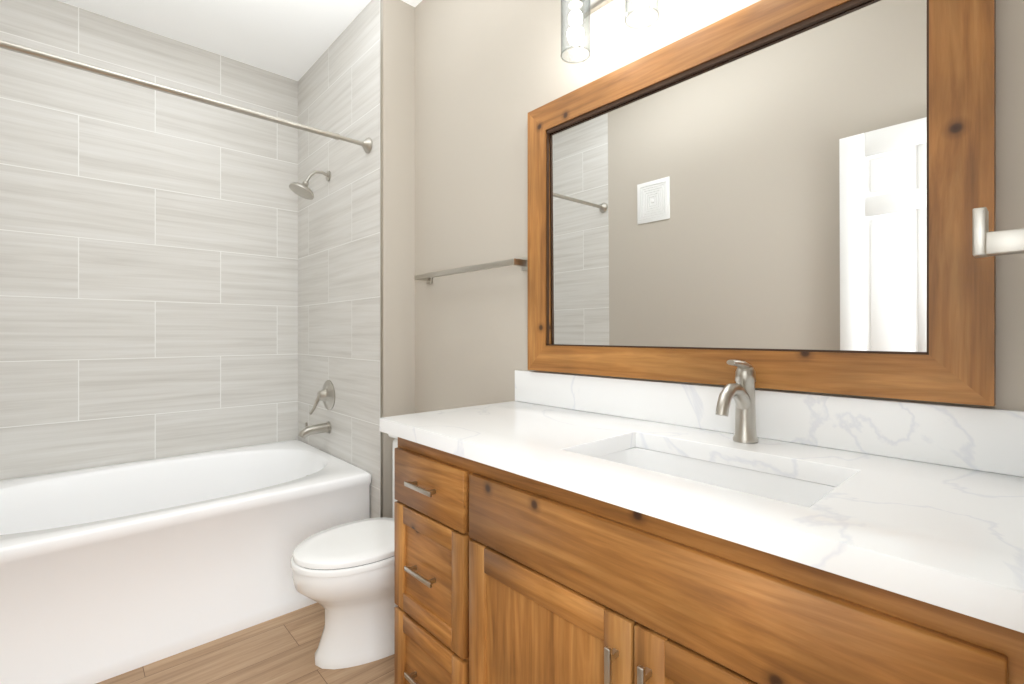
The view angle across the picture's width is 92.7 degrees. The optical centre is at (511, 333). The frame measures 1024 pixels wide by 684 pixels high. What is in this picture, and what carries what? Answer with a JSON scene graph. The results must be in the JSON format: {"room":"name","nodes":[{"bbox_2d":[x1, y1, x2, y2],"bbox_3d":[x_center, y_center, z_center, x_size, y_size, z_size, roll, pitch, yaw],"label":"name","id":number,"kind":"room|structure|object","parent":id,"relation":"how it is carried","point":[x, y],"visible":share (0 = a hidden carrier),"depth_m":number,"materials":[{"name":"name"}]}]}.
{"room":"bathroom","nodes":[
{"label":"bathroom","id":0,"kind":"room"},
{"bbox_2d":[57,0,421,80],"bbox_3d":[-0.298,-1.630,0.931,1.940,0.060,4.860,0,0,-42],"label":"ceiling","id":1,"kind":"structure","parent":0,"point":[293,39],"depth_m":2.52,"materials":[{"name":"white paint"}]},
{"bbox_2d":[96,602,393,683],"bbox_3d":[-0.298,1.210,0.931,1.940,0.060,4.860,0,0,-42],"label":"floor","id":2,"kind":"structure","parent":0,"point":[282,649],"depth_m":1.75,"materials":[{"name":"brown wood"}]},
{"bbox_2d":[0,440,370,683],"bbox_3d":[-1.568,0.920,2.197,1.512,0.520,1.034,0,0,-42],"label":"bathtub","id":3,"kind":"object","parent":2,"relation":"on","point":[109,571],"visible":1,"depth_m":1.88,"materials":[{"name":"white ceramic"}]},
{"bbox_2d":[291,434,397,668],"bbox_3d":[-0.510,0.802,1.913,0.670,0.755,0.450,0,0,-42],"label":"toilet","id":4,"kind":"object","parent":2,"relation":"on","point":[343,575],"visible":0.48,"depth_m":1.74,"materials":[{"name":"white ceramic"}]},
{"bbox_2d":[379,426,1023,683],"bbox_3d":[0.281,0.735,1.133,0.567,0.890,1.335,0,0,-42],"label":"bathroom vanity","id":5,"kind":"object","parent":2,"relation":"on","point":[554,528],"depth_m":0.87,"materials":[{"name":"brown wood"}]},
{"bbox_2d":[379,402,1023,617],"bbox_3d":[0.272,0.280,1.143,0.567,0.060,1.362,0,0,-42],"label":"countertop","id":6,"kind":"structure","parent":5,"relation":"on","point":[953,531],"depth_m":0.78,"materials":[{"name":"white stone"}]},
{"bbox_2d":[715,360,757,442],"bbox_3d":[0.505,0.153,1.103,0.161,0.192,0.054,0,0,-42],"label":"faucet","id":7,"kind":"object","parent":6,"relation":"on","point":[741,391],"visible":1,"depth_m":1.12,"materials":[{"name":"silver metal"}]},
{"bbox_2d":[383,0,414,517],"bbox_3d":[-0.871,-0.210,2.788,0.292,2.780,1.119,0,0,-42],"label":"wall","id":8,"kind":"structure","parent":0,"point":[398,207],"depth_m":2.33,"materials":[{"name":"beige paint"}]},
{"bbox_2d":[298,0,379,517],"bbox_3d":[-0.981,-0.210,2.685,0.010,2.780,1.105,0,0,-42],"label":"tile","id":9,"kind":"structure","parent":8,"relation":"attached to","point":[339,263],"depth_m":2.58,"materials":[{"name":"grey tile"}]},
{"bbox_2d":[0,39,371,152],"bbox_3d":[-1.252,-0.910,1.848,1.515,0.072,0.072,0,0,-42],"label":"shower rod","id":10,"kind":"object","parent":9,"relation":"attached to","point":[366,144],"visible":1,"depth_m":1.81,"materials":[{"name":"silver metal"}]},
{"bbox_2d":[289,171,330,199],"bbox_3d":[-1.097,-0.821,2.650,0.210,0.174,0.132,0,0,-42],"label":"shower head","id":11,"kind":"object","parent":9,"relation":"attached to","point":[302,190],"visible":1,"depth_m":2.62},
{"bbox_2d":[298,380,334,438],"bbox_3d":[-1.081,0.410,2.664,0.166,0.308,0.168,0,0,-42],"label":"tub faucet","id":12,"kind":"object","parent":9,"relation":"attached to","point":[326,394],"visible":1,"depth_m":2.67,"materials":[{"name":"silver metal"}]},
{"bbox_2d":[380,0,382,516],"bbox_3d":[-0.608,-0.209,2.274,0.012,2.779,0.005,0,0,-42],"label":"trim","id":13,"kind":"structure","parent":8,"relation":"attached to","point":[381,253],"depth_m":2.27,"materials":[{"name":"silver metal"}]},
{"bbox_2d":[415,0,1023,412],"bbox_3d":[0.788,-0.210,1.087,0.120,2.780,3.631,0,0,-42],"label":"wall","id":14,"kind":"structure","parent":0,"point":[489,74],"depth_m":1.92,"materials":[{"name":"beige paint"}]},
{"bbox_2d":[414,257,527,283],"bbox_3d":[-0.193,-0.260,2.022,0.078,0.048,0.703,0,0,-42],"label":"towel bar","id":15,"kind":"object","parent":14,"relation":"attached to","point":[522,263],"visible":0.9,"depth_m":1.91,"materials":[{"name":"silver metal"}]},
{"bbox_2d":[560,0,659,63],"bbox_3d":[0.375,-0.967,1.325,0.169,0.257,0.660,0,0,-42],"label":"sconce","id":16,"kind":"object","parent":14,"relation":"attached to","point":[581,11],"visible":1,"depth_m":1.46,"materials":[{"name":"glass"}]},
{"bbox_2d":[528,0,995,405],"bbox_3d":[0.469,-0.333,1.323,0.032,0.924,1.195,0,0,-42],"label":"mirror","id":17,"kind":"object","parent":14,"relation":"attached to","point":[791,195],"visible":1,"depth_m":1.14,"materials":[{"name":"brown wood"}]},
{"bbox_2d":[515,370,1023,477],"bbox_3d":[0.474,0.193,1.327,0.020,0.114,1.362,0,0,-42],"label":"backsplash","id":18,"kind":"structure","parent":14,"relation":"attached to","point":[979,438],"depth_m":1.07,"materials":[{"name":"white stone"}]},
{"bbox_3d":[-1.853,-0.210,2.727,1.830,2.780,0.110,0,0,-42],"label":"wall","id":19,"kind":"structure","parent":0,"visible":0},
{"bbox_2d":[0,0,297,479],"bbox_3d":[-1.917,-0.210,2.589,1.526,2.780,0.010,0,0,-42],"label":"tile","id":20,"kind":"structure","parent":19,"relation":"attached to","point":[148,273],"depth_m":2.55,"materials":[{"name":"grey tile"}]},
{"bbox_3d":[0.353,-0.210,0.212,1.700,2.780,0.120,0,0,-42],"label":"wall","id":21,"kind":"structure","parent":0,"visible":0},
{"bbox_2d":[973,207,1023,257],"bbox_3d":[0.631,-0.126,0.605,0.048,0.070,0.086,0,0,-42],"label":"towel bar","id":22,"kind":"object","parent":21,"relation":"attached to","point":[986,243],"visible":1,"depth_m":0.61,"materials":[{"name":"silver metal"}]}
]}

